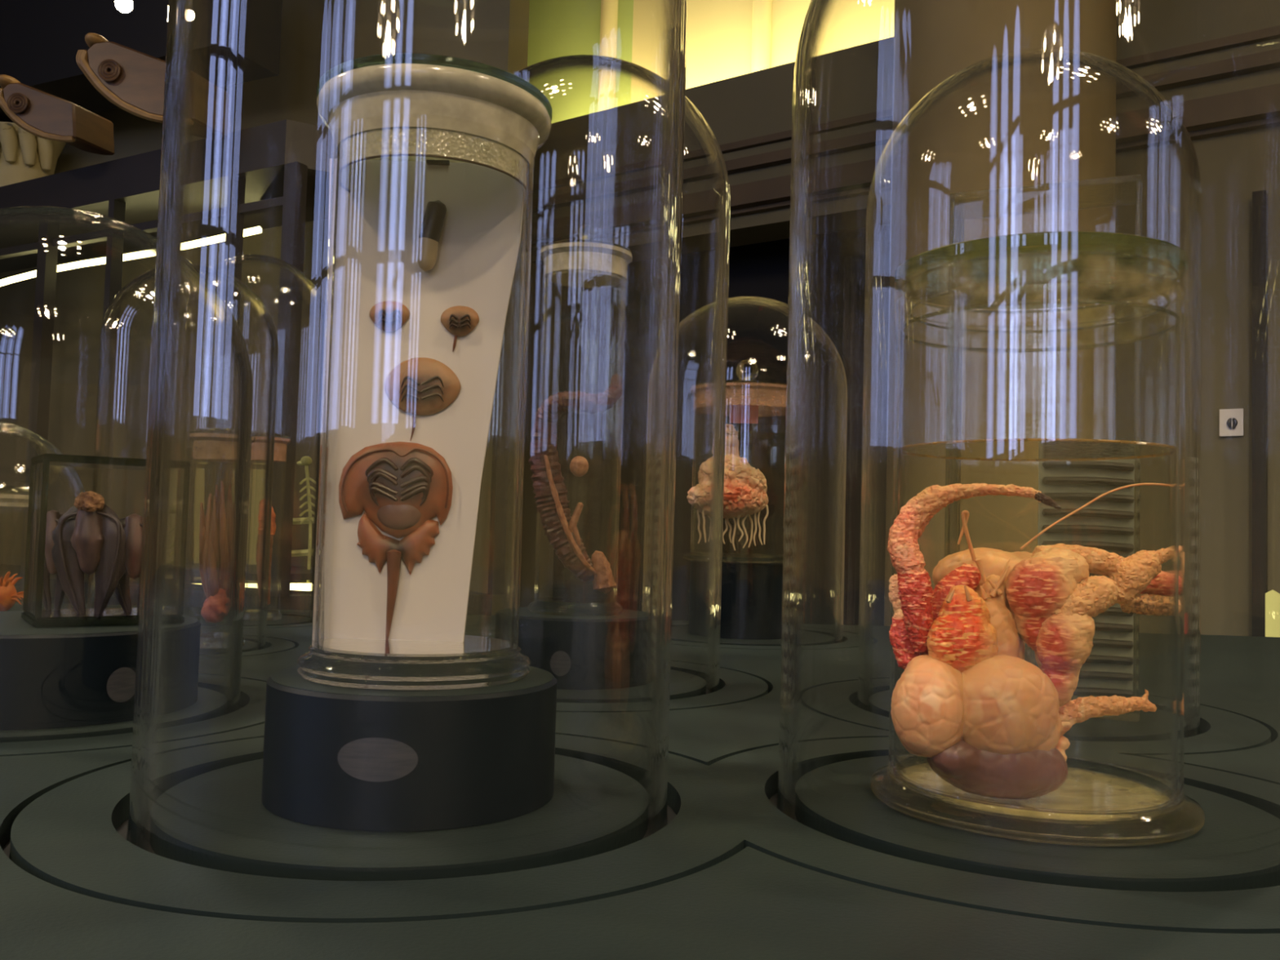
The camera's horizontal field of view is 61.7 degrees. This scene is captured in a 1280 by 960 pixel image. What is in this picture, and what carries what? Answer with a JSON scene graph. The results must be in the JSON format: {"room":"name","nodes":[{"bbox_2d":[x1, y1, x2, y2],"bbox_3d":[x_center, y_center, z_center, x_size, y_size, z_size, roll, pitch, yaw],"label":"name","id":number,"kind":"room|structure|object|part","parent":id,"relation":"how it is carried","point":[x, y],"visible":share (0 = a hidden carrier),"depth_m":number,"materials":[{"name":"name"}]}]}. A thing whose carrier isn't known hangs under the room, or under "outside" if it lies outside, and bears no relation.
{"room":"natural history museum","nodes":[
{"label":"natural history museum","id":0,"kind":"room"},
{"bbox_2d":[115,0,133,13],"bbox_3d":[-1.655,-2.129,3.500,0.054,1.230,0.054,2,-3,0],"label":"bulb","id":1,"kind":"object","parent":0,"point":[122,6],"visible":1,"depth_m":3.46,"materials":[{"name":"white glass"}]},
{"bbox_2d":[190,0,194,21],"bbox_3d":[-1.445,-2.097,3.499,0.035,1.220,0.035,2,-3,0],"label":"bulb","id":2,"kind":"object","parent":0,"point":[192,14],"visible":0.3,"depth_m":3.47,"materials":[{"name":"white glass"}]},
{"bbox_3d":[-1.461,-1.505,3.471,0.035,0.035,0.035,2,-3,0],"label":"globe","id":3,"kind":"part","parent":2,"relation":"part of"},
{"bbox_2d":[53,0,529,615],"bbox_3d":[-2.507,-0.528,5.122,4.080,3.500,0.200,1,-3,17],"label":"wall","id":4,"kind":"structure","parent":0,"point":[317,36],"depth_m":4.68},
{"bbox_2d":[0,0,282,122],"bbox_3d":[-2.886,-1.897,4.775,3.087,0.556,0.300,0,-3,25],"label":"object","id":5,"kind":"structure","parent":4,"relation":"attached to","point":[231,42],"depth_m":4.25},
{"bbox_2d":[526,0,894,123],"bbox_3d":[0.825,-2.910,5.287,6.110,2.500,0.114,0,-3,35],"label":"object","id":6,"kind":"structure","parent":0,"point":[719,36],"depth_m":5.69,"materials":[{"name":"yellow"}]},
{"bbox_2d":[597,0,617,111],"bbox_3d":[-0.159,-2.859,5.911,0.100,2.400,0.100,2,-3,0],"label":"trim","id":7,"kind":"structure","parent":6,"relation":"attached to","point":[609,8],"depth_m":5.84,"materials":[{"name":"yellow"}]},
{"bbox_2d":[751,0,772,72],"bbox_3d":[0.624,-2.863,5.360,0.100,2.400,0.100,2,-3,0],"label":"trim","id":8,"kind":"structure","parent":6,"relation":"attached to","point":[762,20],"depth_m":5.29,"materials":[{"name":"yellow"}]},
{"bbox_2d":[509,0,1279,635],"bbox_3d":[1.529,-0.256,4.045,5.749,3.078,0.252,0,-3,35],"label":"wall","id":9,"kind":"structure","parent":0,"point":[858,80],"depth_m":3.75,"materials":[{"name":"paint"}]},
{"bbox_2d":[552,223,890,626],"bbox_3d":[0.302,-0.033,5.372,2.475,2.689,0.050,0,-3,28],"label":"doorway","id":10,"kind":"structure","parent":9,"relation":"in","point":[591,319],"depth_m":5.29,"materials":[{"name":"black"}]},
{"bbox_2d":[520,83,1279,252],"bbox_3d":[1.458,-1.233,3.951,5.749,0.090,0.090,0,-3,35],"label":"trim","id":11,"kind":"structure","parent":9,"relation":"attached to","point":[1262,102],"depth_m":4.37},
{"bbox_2d":[522,48,1279,214],"bbox_3d":[1.474,-1.386,3.975,5.749,0.045,0.050,0,-3,35],"label":"trim","id":12,"kind":"structure","parent":9,"relation":"attached to","point":[1268,60],"depth_m":4.43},
{"bbox_2d":[528,25,1279,194],"bbox_3d":[1.482,-1.478,3.987,5.749,0.030,0.030,0,-3,35],"label":"trim","id":13,"kind":"structure","parent":9,"relation":"attached to","point":[1273,33],"depth_m":4.43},
{"bbox_2d":[1219,408,1243,436],"bbox_3d":[1.965,-0.192,3.562,0.070,0.090,0.024,0,-3,35],"label":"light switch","id":14,"kind":"object","parent":9,"relation":"attached to","point":[1231,420],"visible":1,"depth_m":3.56,"materials":[{"name":"white plastic"}]},
{"bbox_2d":[1251,190,1267,636],"bbox_3d":[2.012,0.162,3.480,0.040,2.218,0.050,0,-3,35],"label":"trim","id":15,"kind":"structure","parent":9,"relation":"attached to","point":[1260,198],"depth_m":3.48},
{"bbox_2d":[1265,590,1279,637],"bbox_3d":[1.921,0.566,3.254,0.038,0.464,0.040,2,-3,0],"label":"tube","id":16,"kind":"object","parent":9,"relation":"attached to","point":[1272,597],"visible":0.44,"depth_m":3.25,"materials":[{"name":"yellow"}]},
{"bbox_3d":[-0.532,1.170,1.697,11.000,0.100,12.500,2,-3,0],"label":"floor","id":17,"kind":"structure","parent":0,"visible":0},
{"bbox_2d":[0,121,66,186],"bbox_3d":[-2.872,-0.192,4.835,0.355,2.782,0.400,2,-3,0],"label":"carved capital","id":18,"kind":"object","parent":17,"relation":"on","point":[24,156],"visible":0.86,"depth_m":4.79,"materials":[{"name":"stone"}]},
{"bbox_2d":[0,119,515,615],"bbox_3d":[-1.719,0.086,3.856,2.744,2.200,0.786,0,-3,30],"label":"display cabinet","id":19,"kind":"object","parent":17,"relation":"on","point":[263,189],"visible":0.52,"depth_m":3.62,"materials":[{"name":"clear glass"}]},
{"bbox_2d":[0,74,114,155],"bbox_3d":[-1.906,-1.167,3.427,0.380,0.215,0.176,2,-3,0],"label":"corbel","id":20,"kind":"object","parent":19,"relation":"on","point":[42,114],"visible":1,"depth_m":3.36,"materials":[{"name":"brown wood"}]},
{"bbox_3d":[-2.031,-0.805,3.679,2.374,0.025,0.030,0,-3,30],"label":"rail","id":21,"kind":"part","parent":19,"relation":"part of","materials":[{"name":"black metal"}]},
{"bbox_2d":[75,32,231,140],"bbox_3d":[-1.445,-1.147,3.126,0.456,0.267,0.176,2,-3,0],"label":"corbel","id":22,"kind":"object","parent":19,"relation":"on","point":[132,80],"visible":0.91,"depth_m":3.06,"materials":[{"name":"brown wood"}]},
{"bbox_3d":[-1.832,-0.265,4.028,2.075,1.230,1.206,2,-3,0],"label":"panel","id":23,"kind":"part","parent":19,"relation":"part of","materials":[{"name":"clear glass"}]},
{"bbox_3d":[-1.698,-0.948,3.910,2.722,0.130,0.785,0,-3,30],"label":"cornice","id":24,"kind":"part","parent":19,"relation":"part of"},
{"bbox_2d":[168,503,181,577],"bbox_3d":[-1.547,0.223,3.589,0.090,0.284,0.042,2,-3,0],"label":"skeleton mount","id":25,"kind":"object","parent":19,"relation":"in","point":[172,509],"visible":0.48,"depth_m":3.58,"materials":[{"name":"brown"}]},
{"bbox_3d":[-1.378,0.173,3.679,0.637,0.420,0.020,1,-3,14],"label":"backlit panel","id":26,"kind":"part","parent":19,"relation":"part of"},
{"bbox_2d":[163,563,324,581],"bbox_3d":[-1.225,0.288,3.397,0.691,0.020,0.500,0,-3,30],"label":"shelf","id":27,"kind":"object","parent":19,"relation":"attached to","point":[297,571],"depth_m":3.18,"materials":[{"name":"clear glass"}]},
{"bbox_2d":[197,582,312,591],"bbox_3d":[-1.307,0.351,3.411,0.679,0.074,0.044,0,-3,23],"label":"light","id":28,"kind":"object","parent":19,"relation":"attached to","point":[294,586],"depth_m":3.29,"materials":[{"name":"white"}]},
{"bbox_2d":[291,549,320,556],"bbox_3d":[-1.109,0.237,3.466,0.175,0.034,0.024,1,-3,18],"label":"glass shelf","id":29,"kind":"object","parent":19,"relation":"attached to","point":[302,552],"depth_m":3.45,"materials":[{"name":"clear glass"}]},
{"bbox_2d":[292,516,320,524],"bbox_3d":[-1.111,0.133,3.471,0.175,0.033,0.024,1,-3,18],"label":"glass shelf","id":30,"kind":"object","parent":19,"relation":"attached to","point":[295,521],"depth_m":3.46,"materials":[{"name":"clear glass"}]},
{"bbox_2d":[297,456,316,582],"bbox_3d":[-1.054,0.134,3.393,0.082,0.421,0.041,2,-3,0],"label":"skeleton mount","id":31,"kind":"object","parent":19,"relation":"in","point":[306,461],"visible":0.88,"depth_m":3.39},
{"bbox_2d":[0,602,1279,959],"bbox_3d":[-0.417,0.624,0.651,5.600,0.900,2.360,2,-3,0],"label":"display table","id":32,"kind":"object","parent":17,"relation":"on","point":[580,875],"visible":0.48,"depth_m":0.52,"materials":[{"name":"paint"}]},
{"bbox_2d":[0,484,29,506],"bbox_3d":[-0.662,0.096,1.096,0.081,0.181,0.081,2,-3,0],"label":"jar","id":33,"kind":"object","parent":32,"relation":"on","point":[11,496],"visible":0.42,"depth_m":1.08,"materials":[{"name":"clear glass"}]},
{"bbox_2d":[0,571,23,611],"bbox_3d":[-0.652,0.115,1.096,0.050,0.042,0.049,0,-3,36],"label":"specimen","id":34,"kind":"object","parent":33,"relation":"in","point":[8,594],"visible":0.96,"depth_m":1.09},
{"bbox_3d":[-0.659,0.009,1.100,0.079,0.008,0.079,2,-3,0],"label":"lid","id":35,"kind":"part","parent":33,"relation":"part of","materials":[{"name":"clear glass"}]},
{"bbox_2d":[0,420,84,583],"bbox_3d":[-0.679,0.068,1.097,0.202,0.263,0.202,2,-3,-13],"label":"jar","id":36,"kind":"object","parent":32,"relation":"on","point":[55,448],"visible":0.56,"depth_m":1.11,"materials":[{"name":"clear glass"}]},
{"bbox_2d":[0,610,200,730],"bbox_3d":[-0.479,0.148,0.869,0.226,0.067,0.226,2,-3,0],"label":"pedestal","id":37,"kind":"object","parent":32,"relation":"on","point":[63,677],"visible":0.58,"depth_m":0.79,"materials":[{"name":"paint"}]},
{"bbox_2d":[21,453,190,627],"bbox_3d":[-0.439,0.050,0.881,0.108,0.133,0.086,3,-3,-35],"label":"jar","id":38,"kind":"object","parent":37,"relation":"on","point":[33,614],"visible":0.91,"depth_m":0.85,"materials":[{"name":"clear glass"}]},
{"bbox_2d":[42,509,65,610],"bbox_3d":[-0.483,0.067,0.879,0.036,0.086,0.017,2,-3,0],"label":"specimen","id":39,"kind":"object","parent":38,"relation":"in","point":[52,516],"visible":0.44,"depth_m":0.88},
{"bbox_2d":[51,490,126,614],"bbox_3d":[-0.442,0.060,0.853,0.060,0.103,0.030,2,-3,0],"label":"specimen","id":40,"kind":"object","parent":38,"relation":"in","point":[90,538],"visible":0.98,"depth_m":0.85},
{"bbox_3d":[-0.437,-0.014,0.884,0.106,0.005,0.084,3,-3,-35],"label":"lid","id":41,"kind":"part","parent":38,"relation":"part of","materials":[{"name":"clear glass"}]},
{"bbox_2d":[114,512,163,612],"bbox_3d":[-0.417,0.070,0.878,0.049,0.086,0.022,2,-3,0],"label":"specimen","id":42,"kind":"object","parent":38,"relation":"in","point":[132,524],"visible":0.47,"depth_m":0.88},
{"bbox_2d":[0,205,253,714],"bbox_3d":[-0.475,-0.013,0.876,0.296,0.415,0.296,0,-3,24],"label":"jar","id":43,"kind":"object","parent":32,"relation":"on","point":[28,212],"visible":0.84,"depth_m":0.89,"materials":[{"name":"clear glass"}]},
{"bbox_2d":[86,263,278,649],"bbox_3d":[-0.550,-0.025,1.302,0.202,0.475,0.202,2,-3,-13],"label":"jar","id":44,"kind":"object","parent":32,"relation":"on","point":[273,365],"visible":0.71,"depth_m":1.30,"materials":[{"name":"clear glass"}]},
{"bbox_2d":[185,427,255,648],"bbox_3d":[-0.511,0.068,1.298,0.076,0.263,0.076,2,-3,0],"label":"jar","id":45,"kind":"object","parent":32,"relation":"on","point":[210,444],"visible":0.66,"depth_m":1.27,"materials":[{"name":"clear glass"}]},
{"bbox_2d":[199,480,235,622],"bbox_3d":[-0.507,0.087,1.296,0.058,0.171,0.032,2,-3,0],"label":"specimen","id":46,"kind":"object","parent":45,"relation":"in","point":[217,529],"visible":0.94,"depth_m":1.29},
{"bbox_3d":[-0.508,-0.059,1.304,0.074,0.008,0.074,2,-3,0],"label":"lid","id":47,"kind":"part","parent":45,"relation":"part of","materials":[{"name":"clear glass"}]},
{"bbox_2d":[171,253,327,622],"bbox_3d":[-0.601,-0.061,1.664,0.212,0.578,0.212,4,-4,-44],"label":"jar","id":48,"kind":"object","parent":32,"relation":"on","point":[252,256],"visible":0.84,"depth_m":1.62,"materials":[{"name":"clear glass"}]},
{"bbox_2d":[243,432,290,620],"bbox_3d":[-0.579,0.070,1.658,0.064,0.288,0.064,2,-3,0],"label":"jar","id":49,"kind":"object","parent":32,"relation":"on","point":[260,446],"visible":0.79,"depth_m":1.64,"materials":[{"name":"clear glass"}]},
{"bbox_2d":[255,498,276,606],"bbox_3d":[-0.579,0.112,1.655,0.028,0.167,0.028,2,-3,0],"label":"specimen","id":50,"kind":"object","parent":49,"relation":"in","point":[259,556],"visible":0.66,"depth_m":1.65},
{"bbox_3d":[-0.575,-0.070,1.664,0.062,0.008,0.062,2,-3,0],"label":"lid","id":51,"kind":"part","parent":49,"relation":"part of","materials":[{"name":"clear glass"}]},
{"bbox_2d":[125,0,687,851],"bbox_3d":[-0.123,-0.113,0.630,0.296,0.613,0.296,2,-3,0],"label":"glass dome","id":52,"kind":"object","parent":32,"relation":"on","point":[179,11],"visible":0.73,"depth_m":0.55,"materials":[{"name":"clear glass"}]},
{"bbox_2d":[261,665,556,831],"bbox_3d":[-0.130,0.146,0.618,0.163,0.067,0.163,2,-3,0],"label":"pedestal","id":53,"kind":"object","parent":32,"relation":"on","point":[335,757],"visible":0.76,"depth_m":0.55,"materials":[{"name":"paint"}]},
{"bbox_2d":[297,53,552,689],"bbox_3d":[-0.125,-0.055,0.627,0.136,0.336,0.136,1,-3,18],"label":"jar","id":54,"kind":"object","parent":53,"relation":"on","point":[418,107],"visible":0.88,"depth_m":0.58,"materials":[{"name":"clear glass"}]},
{"bbox_2d":[338,441,453,639],"bbox_3d":[-0.146,0.037,0.630,0.067,0.120,0.012,2,-3,0],"label":"crab","id":55,"kind":"object","parent":54,"relation":"in","point":[400,487],"visible":1,"depth_m":0.63},
{"bbox_3d":[-0.152,-0.006,0.628,0.019,0.014,0.004,1,-3,3],"label":"leg","id":56,"kind":"part","parent":55,"relation":"part of","materials":[{"name":"beige"}]},
{"bbox_3d":[-0.151,-0.001,0.628,0.018,0.011,0.004,2,-3,0],"label":"leg","id":57,"kind":"part","parent":55,"relation":"part of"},
{"bbox_3d":[-0.150,0.001,0.628,0.018,0.013,0.004,2,-3,0],"label":"leg","id":58,"kind":"part","parent":55,"relation":"part of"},
{"bbox_3d":[-0.150,0.006,0.628,0.017,0.011,0.004,2,-3,0],"label":"leg","id":59,"kind":"part","parent":55,"relation":"part of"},
{"bbox_3d":[-0.150,0.010,0.628,0.017,0.012,0.004,2,-3,0],"label":"leg","id":60,"kind":"part","parent":55,"relation":"part of","materials":[{"name":"brown"}]},
{"bbox_3d":[-0.132,0.009,0.628,0.016,0.012,0.004,2,-3,0],"label":"leg","id":61,"kind":"part","parent":55,"relation":"part of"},
{"bbox_3d":[-0.132,0.006,0.628,0.017,0.010,0.004,2,-3,0],"label":"leg","id":62,"kind":"part","parent":55,"relation":"part of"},
{"bbox_3d":[-0.132,0.002,0.628,0.017,0.010,0.004,2,-3,0],"label":"leg","id":63,"kind":"part","parent":55,"relation":"part of","materials":[{"name":"beige"}]},
{"bbox_3d":[-0.131,-0.003,0.628,0.018,0.013,0.004,2,-3,0],"label":"leg","id":64,"kind":"part","parent":55,"relation":"part of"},
{"bbox_3d":[-0.131,-0.007,0.628,0.019,0.013,0.004,2,-3,0],"label":"leg","id":65,"kind":"part","parent":55,"relation":"part of","materials":[{"name":"beige"}]},
{"bbox_2d":[324,158,524,641],"bbox_3d":[-0.132,-0.044,0.640,0.118,0.296,0.003,2,-3,0],"label":"board","id":66,"kind":"object","parent":54,"relation":"in","point":[380,221],"visible":0.65,"depth_m":0.64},
{"bbox_2d":[368,301,409,332],"bbox_3d":[-0.150,-0.098,0.637,0.024,0.018,0.007,2,-3,0],"label":"crab","id":67,"kind":"object","parent":66,"relation":"attached to","point":[388,316],"visible":1,"depth_m":0.64},
{"bbox_3d":[-0.152,-0.094,0.635,0.006,0.003,0.002,2,-3,0],"label":"leg","id":68,"kind":"part","parent":67,"relation":"part of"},
{"bbox_3d":[-0.152,-0.097,0.635,0.006,0.004,0.002,2,-3,0],"label":"leg","id":69,"kind":"part","parent":67,"relation":"part of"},
{"bbox_3d":[-0.152,-0.099,0.635,0.006,0.004,0.002,2,-3,0],"label":"leg","id":70,"kind":"part","parent":67,"relation":"part of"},
{"bbox_3d":[-0.145,-0.094,0.635,0.007,0.003,0.002,2,-3,0],"label":"leg","id":71,"kind":"part","parent":67,"relation":"part of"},
{"bbox_3d":[-0.145,-0.097,0.635,0.007,0.003,0.002,2,-3,0],"label":"leg","id":72,"kind":"part","parent":67,"relation":"part of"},
{"bbox_3d":[-0.145,-0.099,0.635,0.007,0.004,0.002,2,-3,0],"label":"leg","id":73,"kind":"part","parent":67,"relation":"part of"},
{"bbox_2d":[383,357,461,440],"bbox_3d":[-0.130,-0.048,0.635,0.046,0.050,0.007,2,-3,0],"label":"crab","id":74,"kind":"object","parent":66,"relation":"attached to","point":[416,386],"visible":1,"depth_m":0.64},
{"bbox_3d":[-0.136,-0.049,0.633,0.011,0.005,0.002,2,-3,0],"label":"leg","id":75,"kind":"part","parent":74,"relation":"part of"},
{"bbox_3d":[-0.136,-0.053,0.633,0.011,0.006,0.002,2,-3,0],"label":"leg","id":76,"kind":"part","parent":74,"relation":"part of","materials":[{"name":"brown"}]},
{"bbox_3d":[-0.136,-0.058,0.633,0.011,0.007,0.002,2,-3,0],"label":"leg","id":77,"kind":"part","parent":74,"relation":"part of","materials":[{"name":"brown"}]},
{"bbox_3d":[-0.122,-0.049,0.633,0.013,0.005,0.002,2,-3,0],"label":"leg","id":78,"kind":"part","parent":74,"relation":"part of","materials":[{"name":"brown"}]},
{"bbox_3d":[-0.122,-0.054,0.633,0.013,0.006,0.002,2,-3,0],"label":"leg","id":79,"kind":"part","parent":74,"relation":"part of","materials":[{"name":"brown"}]},
{"bbox_3d":[-0.122,-0.058,0.633,0.013,0.007,0.002,2,-3,0],"label":"leg","id":80,"kind":"part","parent":74,"relation":"part of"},
{"bbox_2d":[417,200,446,271],"bbox_3d":[-0.124,-0.145,0.638,0.016,0.044,0.012,2,-3,0],"label":"vial","id":81,"kind":"object","parent":66,"relation":"attached to","point":[436,211],"visible":1,"depth_m":0.63,"materials":[{"name":"glass"}]},
{"bbox_2d":[426,160,449,165],"bbox_3d":[-0.121,-0.191,0.644,0.014,0.002,0.002,2,-3,0],"label":"clip","id":82,"kind":"object","parent":66,"relation":"attached to","point":[445,162],"visible":1,"depth_m":0.64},
{"bbox_2d":[440,306,479,351],"bbox_3d":[-0.108,-0.090,0.637,0.023,0.028,0.007,2,-3,0],"label":"crab","id":83,"kind":"object","parent":66,"relation":"attached to","point":[459,321],"visible":1,"depth_m":0.64},
{"bbox_3d":[-0.110,-0.091,0.635,0.006,0.003,0.002,2,-3,0],"label":"leg","id":84,"kind":"part","parent":83,"relation":"part of","materials":[{"name":"brown"}]},
{"bbox_3d":[-0.110,-0.094,0.635,0.006,0.004,0.002,1,-3,5],"label":"leg","id":85,"kind":"part","parent":83,"relation":"part of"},
{"bbox_3d":[-0.110,-0.096,0.635,0.006,0.004,0.002,2,-3,0],"label":"leg","id":86,"kind":"part","parent":83,"relation":"part of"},
{"bbox_3d":[-0.103,-0.091,0.635,0.006,0.003,0.002,2,-3,0],"label":"leg","id":87,"kind":"part","parent":83,"relation":"part of","materials":[{"name":"brown"}]},
{"bbox_3d":[-0.103,-0.094,0.635,0.006,0.003,0.002,2,-3,0],"label":"leg","id":88,"kind":"part","parent":83,"relation":"part of","materials":[{"name":"brown"}]},
{"bbox_3d":[-0.103,-0.096,0.635,0.006,0.004,0.002,2,-3,0],"label":"leg","id":89,"kind":"part","parent":83,"relation":"part of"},
{"bbox_3d":[-0.120,-0.221,0.635,0.136,0.005,0.136,2,-3,0],"label":"lid","id":90,"kind":"part","parent":54,"relation":"part of","materials":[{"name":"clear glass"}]},
{"bbox_2d":[494,607,653,689],"bbox_3d":[-0.068,0.170,1.105,0.163,0.067,0.163,2,-3,0],"label":"pedestal","id":91,"kind":"object","parent":32,"relation":"on","point":[607,651],"visible":0.74,"depth_m":1.03,"materials":[{"name":"paint"}]},
{"bbox_2d":[527,224,632,616],"bbox_3d":[-0.061,-0.066,1.116,0.098,0.406,0.098,2,-3,0],"label":"jar","id":92,"kind":"object","parent":91,"relation":"on","point":[584,262],"visible":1,"depth_m":1.09,"materials":[{"name":"clear glass"}]},
{"bbox_2d":[528,373,622,582],"bbox_3d":[-0.068,-0.004,1.105,0.096,0.217,0.047,2,-3,0],"label":"specimen","id":93,"kind":"object","parent":92,"relation":"in","point":[550,491],"visible":1,"depth_m":1.09},
{"bbox_2d":[569,456,588,476],"bbox_3d":[-0.064,-0.014,1.134,0.020,0.022,0.012,2,-3,0],"label":"ball","id":94,"kind":"object","parent":92,"relation":"in","point":[579,465],"visible":1,"depth_m":1.13,"materials":[{"name":"beige"}]},
{"bbox_3d":[-0.056,-0.241,1.124,0.096,0.008,0.096,2,-3,0],"label":"lid","id":95,"kind":"part","parent":92,"relation":"part of","materials":[{"name":"clear glass"}]},
{"bbox_3d":[-0.056,-0.257,1.125,0.019,0.022,0.019,2,-3,0],"label":"knob","id":96,"kind":"part","parent":92,"relation":"part of","materials":[{"name":"clear glass"}]},
{"bbox_2d":[591,550,616,593],"bbox_3d":[-0.037,0.095,1.107,0.027,0.044,0.022,2,-3,0],"label":"lump","id":97,"kind":"object","parent":92,"relation":"in","point":[603,581],"visible":1,"depth_m":1.10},
{"bbox_2d":[513,54,730,693],"bbox_3d":[-0.060,-0.109,1.118,0.302,0.653,0.302,2,-3,0],"label":"jar","id":98,"kind":"object","parent":32,"relation":"on","point":[531,70],"visible":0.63,"depth_m":1.07,"materials":[{"name":"clear glass"}]},
{"bbox_2d":[688,560,782,639],"bbox_3d":[0.155,0.179,1.631,0.160,0.110,0.160,2,-3,0],"label":"pedestal","id":99,"kind":"object","parent":32,"relation":"on","point":[751,607],"visible":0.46,"depth_m":1.56,"materials":[{"name":"paint"}]},
{"bbox_2d":[682,359,804,563],"bbox_3d":[0.161,-0.031,1.640,0.185,0.309,0.185,2,-3,0],"label":"jar","id":100,"kind":"object","parent":99,"relation":"on","point":[746,388],"visible":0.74,"depth_m":1.60,"materials":[{"name":"clear glass"}]},
{"bbox_2d":[686,423,768,551],"bbox_3d":[0.134,0.011,1.639,0.125,0.194,0.099,2,-3,0],"label":"jellyfish","id":101,"kind":"object","parent":100,"relation":"in","point":[745,487],"visible":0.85,"depth_m":1.61},
{"bbox_2d":[729,399,758,423],"bbox_3d":[0.154,-0.102,1.588,0.042,0.036,0.001,2,-3,0],"label":"paper tag","id":102,"kind":"object","parent":100,"relation":"attached to","point":[744,414],"visible":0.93,"depth_m":1.59,"materials":[{"name":"paper"}]},
{"bbox_3d":[0.164,-0.143,1.646,0.171,0.008,0.171,2,-3,0],"label":"lid","id":103,"kind":"part","parent":100,"relation":"part of","materials":[{"name":"clear glass"}]},
{"bbox_3d":[0.165,-0.166,1.647,0.035,0.038,0.035,2,-3,0],"label":"knob","id":104,"kind":"part","parent":100,"relation":"part of","materials":[{"name":"clear glass"}]},
{"bbox_2d":[641,296,847,643],"bbox_3d":[0.161,-0.016,1.640,0.306,0.528,0.306,2,-3,0],"label":"jar","id":105,"kind":"object","parent":32,"relation":"on","point":[843,384],"visible":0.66,"depth_m":1.59,"materials":[{"name":"clear glass"}]},
{"bbox_2d":[776,0,828,819],"bbox_3d":[0.237,-0.090,0.645,0.296,0.588,0.296,0,-3,24],"label":"jar","id":106,"kind":"object","parent":32,"relation":"on","point":[802,67],"visible":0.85,"depth_m":0.63,"materials":[{"name":"clear glass"}]},
{"bbox_2d":[857,47,1201,737],"bbox_3d":[0.358,-0.086,1.002,0.296,0.619,0.296,2,-3,0],"label":"jar","id":107,"kind":"object","parent":32,"relation":"on","point":[1146,88],"visible":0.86,"depth_m":0.92,"materials":[{"name":"clear glass"}]},
{"bbox_2d":[870,231,1204,846],"bbox_3d":[0.234,0.031,0.639,0.184,0.318,0.184,-1,-4,44],"label":"jar","id":108,"kind":"object","parent":32,"relation":"on","point":[1098,804],"visible":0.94,"depth_m":0.60,"materials":[{"name":"clear glass"}]},
{"bbox_2d":[886,483,1182,799],"bbox_3d":[0.234,0.089,0.621,0.189,0.180,0.097,2,-3,0],"label":"specimen","id":109,"kind":"object","parent":108,"relation":"in","point":[988,721],"visible":0.99,"depth_m":0.59},
{"bbox_3d":[0.154,0.083,0.625,0.018,0.055,0.024,2,-3,0],"label":"leg","id":110,"kind":"part","parent":109,"relation":"part of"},
{"bbox_3d":[0.181,0.079,0.625,0.041,0.061,0.021,3,-3,-20],"label":"leg","id":111,"kind":"part","parent":109,"relation":"part of","materials":[{"name":"red"}]},
{"bbox_3d":[0.190,0.050,0.614,0.097,0.098,0.030,2,-3,0],"label":"leg","id":112,"kind":"part","parent":109,"relation":"part of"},
{"bbox_3d":[0.231,0.075,0.608,0.048,0.074,0.030,2,-3,-16],"label":"claw arm","id":113,"kind":"part","parent":109,"relation":"part of"},
{"bbox_3d":[0.274,0.055,0.625,0.095,0.035,0.026,2,-3,0],"label":"leg","id":114,"kind":"part","parent":109,"relation":"part of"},
{"bbox_3d":[0.264,0.135,0.615,0.073,0.029,0.016,2,-3,-4],"label":"leg","id":115,"kind":"part","parent":109,"relation":"part of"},
{"bbox_3d":[0.310,0.075,0.651,0.035,0.014,0.015,1,-3,21],"label":"leg","id":116,"kind":"part","parent":109,"relation":"part of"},
{"bbox_3d":[0.312,0.063,0.655,0.036,0.017,0.019,0,-3,23],"label":"leg","id":117,"kind":"part","parent":109,"relation":"part of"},
{"bbox_3d":[0.238,-0.123,0.646,0.164,0.008,0.164,2,-3,0],"label":"lid","id":118,"kind":"part","parent":108,"relation":"part of","materials":[{"name":"clear glass"}]},
{"bbox_2d":[944,174,1142,722],"bbox_3d":[0.375,-0.029,0.999,0.166,0.478,0.076,0,-3,24],"label":"jar","id":119,"kind":"object","parent":32,"relation":"on","point":[1126,189],"visible":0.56,"depth_m":1.00,"materials":[{"name":"clear glass"}]},
{"bbox_3d":[0.381,-0.265,1.010,0.164,0.005,0.074,0,-3,24],"label":"lid","id":120,"kind":"part","parent":119,"relation":"part of","materials":[{"name":"clear glass"}]},
{"bbox_2d":[1036,458,1134,699],"bbox_3d":[0.413,0.091,0.989,0.088,0.223,0.012,2,-3,0],"label":"radiator","id":121,"kind":"object","parent":119,"relation":"in","point":[1107,523],"visible":0.56,"depth_m":0.99,"materials":[{"name":"grey metal"}]},
{"bbox_2d":[884,0,1116,626],"bbox_3d":[1.273,-0.786,3.799,0.752,4.100,0.752,2,-3,0],"label":"column","id":122,"kind":"structure","parent":17,"relation":"on","point":[1037,122],"depth_m":3.48,"materials":[{"name":"stone"}]},
{"bbox_2d":[1184,612,1187,634],"bbox_3d":[1.157,0.734,2.270,0.015,0.904,0.015,2,-3,0],"label":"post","id":123,"kind":"object","parent":17,"relation":"on","point":[1186,613],"visible":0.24,"depth_m":2.28,"materials":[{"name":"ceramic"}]}
]}

